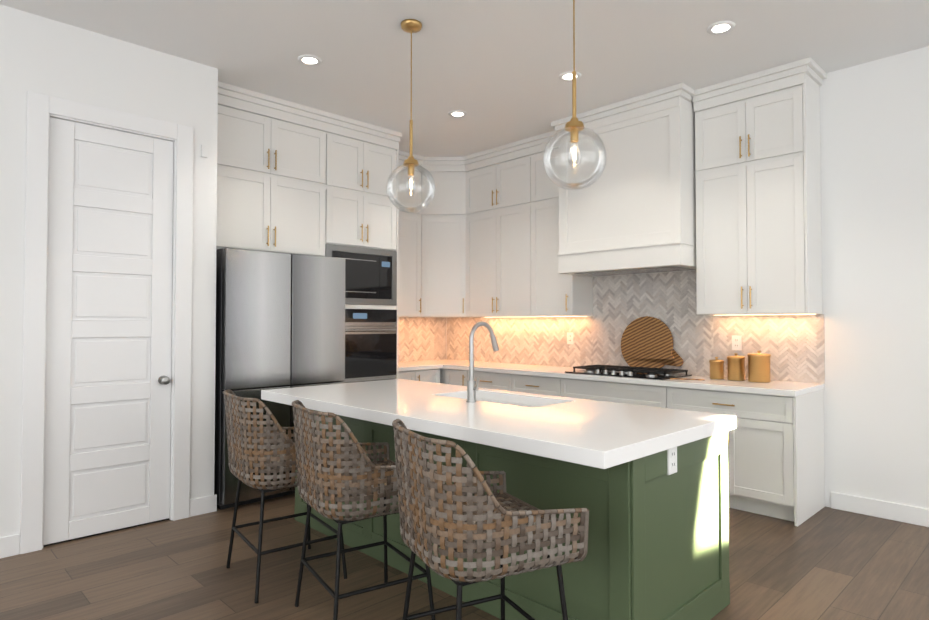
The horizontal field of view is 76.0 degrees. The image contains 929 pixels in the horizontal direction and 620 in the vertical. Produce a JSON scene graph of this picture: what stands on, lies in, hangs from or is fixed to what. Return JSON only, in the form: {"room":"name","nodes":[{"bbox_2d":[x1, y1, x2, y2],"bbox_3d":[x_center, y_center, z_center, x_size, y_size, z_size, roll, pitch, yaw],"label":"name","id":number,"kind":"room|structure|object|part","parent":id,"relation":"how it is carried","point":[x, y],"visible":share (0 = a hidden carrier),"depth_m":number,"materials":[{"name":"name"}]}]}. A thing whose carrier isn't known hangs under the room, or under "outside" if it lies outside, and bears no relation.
{"room":"kitchen","nodes":[
{"label":"kitchen","id":0,"kind":"room"},
{"bbox_2d":[0,4,217,536],"bbox_3d":[-4.022,-0.184,2.676,5.340,3.100,1.060,1,-2,-44],"label":"wall","id":1,"kind":"structure","parent":0,"point":[45,56],"depth_m":3.65,"materials":[{"name":"white paint"}]},
{"bbox_2d":[0,534,19,558],"bbox_3d":[-4.037,1.291,1.879,4.248,0.115,0.014,1,-2,-44],"label":"baseboard","id":2,"kind":"structure","parent":1,"relation":"attached to","point":[9,545],"depth_m":3.32,"materials":[{"name":"white paint"}]},
{"bbox_2d":[20,91,192,553],"bbox_3d":[-2.238,0.069,3.763,0.920,2.640,0.174,1,-2,-44],"label":"door frame","id":3,"kind":"structure","parent":1,"relation":"attached to","point":[42,109],"depth_m":3.48,"materials":[{"name":"white paint"}]},
{"bbox_2d":[44,117,172,546],"bbox_3d":[-2.227,0.126,3.751,0.692,2.525,0.196,1,-2,-44],"label":"pantry door","id":4,"kind":"structure","parent":1,"relation":"in","point":[108,368],"depth_m":3.71,"materials":[{"name":"white paint"}]},
{"bbox_2d":[201,145,206,157],"bbox_3d":[-1.801,-1.097,4.106,0.040,0.083,0.018,1,-2,-44],"label":"switch","id":5,"kind":"object","parent":1,"relation":"attached to","point":[204,151],"visible":1,"depth_m":4.10,"materials":[{"name":"white plastic"}]},
{"bbox_2d":[342,309,396,382],"bbox_3d":[-1.078,0.334,5.491,0.756,0.674,0.620,1,-2,-44],"label":"wall oven","id":6,"kind":"object","parent":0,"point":[370,344],"visible":0.58,"depth_m":5.37,"materials":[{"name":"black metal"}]},
{"bbox_2d":[405,317,446,361],"bbox_3d":[-3.312,-0.151,4.212,8.500,3.100,0.150,1,-2,-44],"label":"wall","id":7,"kind":"structure","parent":0,"point":[446,338],"depth_m":7.11,"materials":[{"name":"white paint"}]},
{"bbox_2d":[216,93,327,256],"bbox_3d":[-1.823,-1.024,5.016,0.999,1.160,0.798,1,-2,-44],"label":"upper cabinet","id":8,"kind":"object","parent":7,"relation":"attached to","point":[294,178],"depth_m":4.73,"materials":[{"name":"white paint"}]},
{"bbox_2d":[328,121,399,252],"bbox_3d":[-1.189,-1.073,5.635,0.759,1.034,0.798,1,-2,-44],"label":"upper cabinet","id":9,"kind":"object","parent":7,"relation":"attached to","point":[361,213],"depth_m":5.33,"materials":[{"name":"white paint"}]},
{"bbox_2d":[325,244,396,305],"bbox_3d":[-1.101,-0.300,5.528,0.756,0.514,0.554,1,-2,-44],"label":"microwave","id":10,"kind":"object","parent":9,"relation":"in","point":[370,276],"visible":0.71,"depth_m":5.37,"materials":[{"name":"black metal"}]},
{"bbox_2d":[398,157,417,316],"bbox_3d":[-0.685,-0.750,6.422,0.450,1.648,0.363,1,-2,-44],"label":"upper cabinet","id":11,"kind":"object","parent":7,"relation":"attached to","point":[408,222],"depth_m":6.31,"materials":[{"name":"white paint"}]},
{"bbox_2d":[0,494,928,619],"bbox_3d":[-0.293,1.384,1.185,8.650,0.100,8.650,1,-2,-44],"label":"floor","id":12,"kind":"structure","parent":0,"point":[826,563],"depth_m":3.08,"materials":[{"name":"brown wood"}]},
{"bbox_2d":[214,248,344,509],"bbox_3d":[-1.673,0.493,4.817,0.968,1.838,1.050,1,-2,-44],"label":"refrigerator","id":13,"kind":"object","parent":12,"relation":"on","point":[280,320],"visible":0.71,"depth_m":4.35,"materials":[{"name":"silver metal"}]},
{"bbox_2d":[223,389,352,603],"bbox_3d":[-0.948,0.899,3.108,0.539,0.952,0.570,1,-2,-36],"label":"stool","id":14,"kind":"object","parent":12,"relation":"on","point":[254,453],"visible":0.85,"depth_m":2.85,"materials":[{"name":"wicker"}]},
{"bbox_2d":[292,400,436,619],"bbox_3d":[-0.467,0.889,2.656,0.539,0.952,0.570,1,-1,-32],"label":"stool","id":15,"kind":"object","parent":12,"relation":"on","point":[341,478],"visible":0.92,"depth_m":2.42,"materials":[{"name":"wicker"}]},
{"bbox_2d":[398,368,441,383],"bbox_3d":[-0.715,1.026,6.189,0.705,0.832,0.600,1,-2,-44],"label":"base cabinet","id":16,"kind":"object","parent":12,"relation":"on","point":[427,375],"depth_m":6.08,"materials":[{"name":"white paint"}]},
{"bbox_2d":[398,361,441,370],"bbox_3d":[-0.710,0.588,6.179,0.690,0.040,0.637,1,-2,-44],"label":"countertop","id":17,"kind":"structure","parent":16,"relation":"on","point":[409,365],"depth_m":6.08,"materials":[{"name":"white stone"}]},
{"bbox_2d":[418,359,823,396],"bbox_3d":[0.944,0.572,5.446,0.655,0.040,3.994,1,-2,-44],"label":"countertop","id":18,"kind":"structure","parent":16,"relation":"on","point":[784,388],"depth_m":4.56,"materials":[{"name":"white stone"}]},
{"bbox_2d":[565,365,691,379],"bbox_3d":[1.366,0.518,5.012,0.490,0.050,0.910,1,-2,-44],"label":"cooktop","id":19,"kind":"object","parent":18,"relation":"in","point":[638,372],"visible":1,"depth_m":4.89,"materials":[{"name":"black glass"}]},
{"bbox_2d":[621,316,682,367],"bbox_3d":[1.622,0.299,5.157,0.071,0.489,0.586,1,-2,-44],"label":"cutting board","id":20,"kind":"object","parent":18,"relation":"on","point":[646,341],"visible":0.83,"depth_m":5.17,"materials":[{"name":"brown wood"}]},
{"bbox_2d":[670,378,703,379],"bbox_3d":[1.707,0.528,4.545,0.143,0.008,0.234,1,-2,-44],"label":"wooden spatula","id":21,"kind":"object","parent":18,"relation":"on","point":[686,379],"visible":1,"depth_m":4.54,"materials":[{"name":"brown wood"}]},
{"bbox_2d":[709,357,723,378],"bbox_3d":[1.958,0.449,4.613,0.108,0.170,0.108,1,-2,-44],"label":"canister","id":22,"kind":"object","parent":18,"relation":"on","point":[716,368],"visible":1,"depth_m":4.57,"materials":[{"name":"gold metal"}]},
{"bbox_2d":[727,353,744,380],"bbox_3d":[2.061,0.429,4.508,0.128,0.205,0.128,1,-2,-44],"label":"medium canister","id":23,"kind":"object","parent":18,"relation":"on","point":[735,367],"visible":1,"depth_m":4.46,"materials":[{"name":"gold metal"}]},
{"bbox_2d":[747,351,770,382],"bbox_3d":[2.177,0.414,4.390,0.156,0.230,0.156,1,-2,-44],"label":"canister","id":24,"kind":"object","parent":18,"relation":"on","point":[759,367],"visible":1,"depth_m":4.33,"materials":[{"name":"gold metal"}]},
{"bbox_2d":[442,368,468,385],"bbox_3d":[0.150,1.028,6.291,0.600,0.832,0.386,1,-2,-44],"label":"base cabinet","id":25,"kind":"object","parent":12,"relation":"on","point":[449,376],"depth_m":6.13,"materials":[{"name":"white paint"}]},
{"bbox_2d":[392,419,588,619],"bbox_3d":[0.048,0.877,2.085,0.539,0.952,0.570,1,-1,-26],"label":"stool","id":26,"kind":"object","parent":12,"relation":"on","point":[500,521],"visible":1,"depth_m":1.87,"materials":[{"name":"wicker"}]},
{"bbox_2d":[474,371,509,390],"bbox_3d":[0.422,1.022,6.012,0.600,0.832,0.636,1,-2,-44],"label":"base cabinet","id":27,"kind":"object","parent":12,"relation":"on","point":[489,380],"depth_m":5.74,"materials":[{"name":"white paint"}]},
{"bbox_2d":[261,379,735,619],"bbox_3d":[-0.021,0.943,3.302,1.120,0.873,2.562,1,-2,-44],"label":"kitchen island","id":28,"kind":"object","parent":12,"relation":"on","point":[658,542],"depth_m":2.52,"materials":[{"name":"green"}]},
{"bbox_2d":[466,321,498,402],"bbox_3d":[0.117,0.285,3.323,0.247,0.442,0.094,1,-2,-44],"label":"faucet","id":29,"kind":"object","parent":28,"relation":"on","point":[472,387],"visible":1,"depth_m":3.26,"materials":[{"name":"silver metal"}]},
{"bbox_3d":[-0.021,0.624,3.309,1.120,0.235,2.562,1,-2,-44],"label":"kitchen island top","id":30,"kind":"part","parent":28,"relation":"part of","materials":[{"name":"white stone"}]},
{"bbox_2d":[667,447,676,474],"bbox_3d":[0.834,0.597,2.381,0.072,0.116,0.008,1,-2,-44],"label":"outlet","id":31,"kind":"object","parent":28,"relation":"attached to","point":[671,460],"visible":0.85,"depth_m":2.37,"materials":[{"name":"white plastic"}]},
{"bbox_2d":[510,374,565,396],"bbox_3d":[0.846,1.012,5.577,0.600,0.832,0.700,1,-2,-44],"label":"base cabinet","id":32,"kind":"object","parent":12,"relation":"on","point":[553,386],"depth_m":5.34,"materials":[{"name":"white paint"}]},
{"bbox_2d":[566,378,673,408],"bbox_3d":[1.411,1.000,4.997,0.600,0.832,1.040,1,-2,-44],"label":"base cabinet","id":33,"kind":"object","parent":12,"relation":"on","point":[626,393],"depth_m":4.74,"materials":[{"name":"white paint"}]},
{"bbox_2d":[674,387,824,526],"bbox_3d":[2.021,0.986,4.370,0.600,0.832,0.951,1,-2,-44],"label":"base cabinet","id":34,"kind":"object","parent":12,"relation":"on","point":[776,466],"depth_m":4.00,"materials":[{"name":"white paint"}]},
{"bbox_2d":[0,0,928,156],"bbox_3d":[-0.293,-1.815,1.254,8.650,0.100,8.650,1,-2,-44],"label":"ceiling","id":35,"kind":"structure","parent":0,"point":[493,69],"depth_m":3.85,"materials":[{"name":"white paint"}]},
{"bbox_2d":[298,55,321,65],"bbox_3d":[-1.055,-1.700,4.049,0.160,0.008,0.160,1,-2,-44],"label":"recessed light","id":36,"kind":"object","parent":35,"relation":"in","point":[311,60],"visible":1,"depth_m":4.04,"materials":[{"name":"white paint"}]},
{"bbox_2d":[401,19,421,175],"bbox_3d":[-0.319,-1.260,3.556,0.128,0.910,0.128,1,-2,-44],"label":"fitting","id":37,"kind":"object","parent":35,"relation":"hanging from","point":[411,26],"visible":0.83,"depth_m":3.54,"materials":[{"name":"gold metal"}]},
{"bbox_2d":[386,163,434,212],"bbox_3d":[-0.319,-0.723,3.544,0.292,0.286,0.292,1,-2,-44],"label":"globe","id":38,"kind":"object","parent":37,"relation":"attached to","point":[418,168],"visible":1,"depth_m":3.60,"materials":[{"name":"clear glass"}]},
{"bbox_2d":[406,175,415,193],"bbox_3d":[-0.319,-0.748,3.545,0.060,0.115,0.060,1,-2,-44],"label":"bulb","id":39,"kind":"object","parent":37,"relation":"attached to","point":[410,185],"depth_m":3.55,"materials":[{"name":"clear glass"}]},
{"bbox_2d":[448,110,466,117],"bbox_3d":[-0.058,-1.678,5.089,0.160,0.008,0.160,1,-2,-44],"label":"recessed light","id":40,"kind":"object","parent":35,"relation":"in","point":[457,113],"visible":0.98,"depth_m":5.07,"materials":[{"name":"white paint"}]},
{"bbox_2d":[559,71,580,80],"bbox_3d":[0.766,-1.695,4.314,0.160,0.008,0.160,1,-2,-44],"label":"recessed light","id":41,"kind":"object","parent":35,"relation":"in","point":[566,76],"visible":0.81,"depth_m":4.31,"materials":[{"name":"white paint"}]},
{"bbox_2d":[565,0,583,142],"bbox_3d":[0.516,-1.261,2.798,0.128,0.942,0.128,1,-2,-44],"label":"fitting","id":42,"kind":"object","parent":35,"relation":"hanging from","point":[574,121],"visible":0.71,"depth_m":2.79,"materials":[{"name":"gold metal"}]},
{"bbox_2d":[568,141,580,165],"bbox_3d":[0.516,-0.732,2.787,0.060,0.115,0.060,1,-2,-44],"label":"bulb","id":43,"kind":"object","parent":42,"relation":"attached to","point":[579,158],"depth_m":2.79,"materials":[{"name":"clear glass"}]},
{"bbox_2d":[543,126,605,189],"bbox_3d":[0.516,-0.707,2.786,0.292,0.286,0.292,1,-2,-44],"label":"globe","id":44,"kind":"object","parent":42,"relation":"attached to","point":[588,133],"visible":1,"depth_m":2.84,"materials":[{"name":"clear glass"}]},
{"bbox_2d":[707,21,734,34],"bbox_3d":[1.556,-1.710,3.604,0.160,0.008,0.160,1,-2,-44],"label":"recessed light","id":45,"kind":"object","parent":35,"relation":"in","point":[720,27],"visible":1,"depth_m":3.59,"materials":[{"name":"white paint"}]},
{"bbox_2d":[447,46,928,508],"bbox_3d":[2.752,-0.152,4.184,0.150,3.100,8.650,1,-2,-44],"label":"wall","id":46,"kind":"structure","parent":0,"point":[874,134],"depth_m":4.03,"materials":[{"name":"white paint"}]},
{"bbox_2d":[418,157,465,316],"bbox_3d":[-0.226,-0.746,6.621,0.730,1.648,0.719,1,-2,-44],"label":"upper cabinet","id":47,"kind":"object","parent":46,"relation":"attached to","point":[442,225],"depth_m":6.44,"materials":[{"name":"white paint"}]},
{"bbox_2d":[466,153,501,316],"bbox_3d":[0.275,-0.751,6.369,0.364,1.648,0.564,1,-2,-44],"label":"upper cabinet","id":48,"kind":"object","parent":46,"relation":"attached to","point":[478,236],"depth_m":6.24,"materials":[{"name":"white paint"}]},
{"bbox_2d":[502,145,537,316],"bbox_3d":[0.603,-0.758,6.058,0.328,1.648,0.575,1,-2,-44],"label":"upper cabinet","id":49,"kind":"object","parent":46,"relation":"attached to","point":[517,165],"depth_m":5.90,"materials":[{"name":"white paint"}]},
{"bbox_2d":[534,140,592,316],"bbox_3d":[0.911,-0.765,5.742,0.328,1.648,0.548,1,-2,-44],"label":"upper cabinet","id":50,"kind":"object","parent":46,"relation":"attached to","point":[555,294],"depth_m":5.62,"materials":[{"name":"white paint"}]},
{"bbox_2d":[398,270,824,383],"bbox_3d":[0.699,0.112,5.215,1.344,0.870,3.999,1,-2,-44],"label":"backsplash","id":51,"kind":"structure","parent":46,"relation":"attached to","point":[793,346],"depth_m":5.38,"materials":[{"name":"tile"}]},
{"bbox_2d":[567,332,572,343],"bbox_3d":[1.034,0.277,5.817,0.008,0.116,0.072,1,-2,-44],"label":"outlet","id":52,"kind":"object","parent":51,"relation":"attached to","point":[569,337],"visible":1,"depth_m":5.81,"materials":[{"name":"white plastic"}]},
{"bbox_2d":[732,335,741,349],"bbox_3d":[2.143,0.259,4.678,0.008,0.116,0.072,1,-2,-44],"label":"outlet","id":53,"kind":"object","parent":51,"relation":"attached to","point":[736,342],"visible":1,"depth_m":4.67,"materials":[{"name":"white plastic"}]},
{"bbox_2d":[551,83,695,276],"bbox_3d":[1.407,-1.003,5.054,0.585,1.358,1.222,1,-2,-44],"label":"range hood","id":54,"kind":"object","parent":46,"relation":"attached to","point":[631,209],"visible":0.75,"depth_m":4.77,"materials":[{"name":"white paint"}]},
{"bbox_2d":[692,85,757,315],"bbox_3d":[2.058,-0.790,4.564,0.328,1.648,0.448,1,-2,-44],"label":"upper cabinet","id":55,"kind":"object","parent":46,"relation":"attached to","point":[726,174],"depth_m":4.44,"materials":[{"name":"white paint"}]},
{"bbox_2d":[754,69,822,314],"bbox_3d":[2.291,-0.795,4.325,0.328,1.648,0.456,1,-2,-44],"label":"upper cabinet","id":56,"kind":"object","parent":46,"relation":"attached to","point":[787,157],"depth_m":4.16,"materials":[{"name":"white paint"}]},
{"bbox_2d":[831,492,928,526],"bbox_3d":[4.151,1.307,2.598,0.013,0.115,4.469,1,-2,-44],"label":"baseboard","id":57,"kind":"structure","parent":46,"relation":"attached to","point":[840,501],"depth_m":3.98,"materials":[{"name":"white paint"}]}
]}

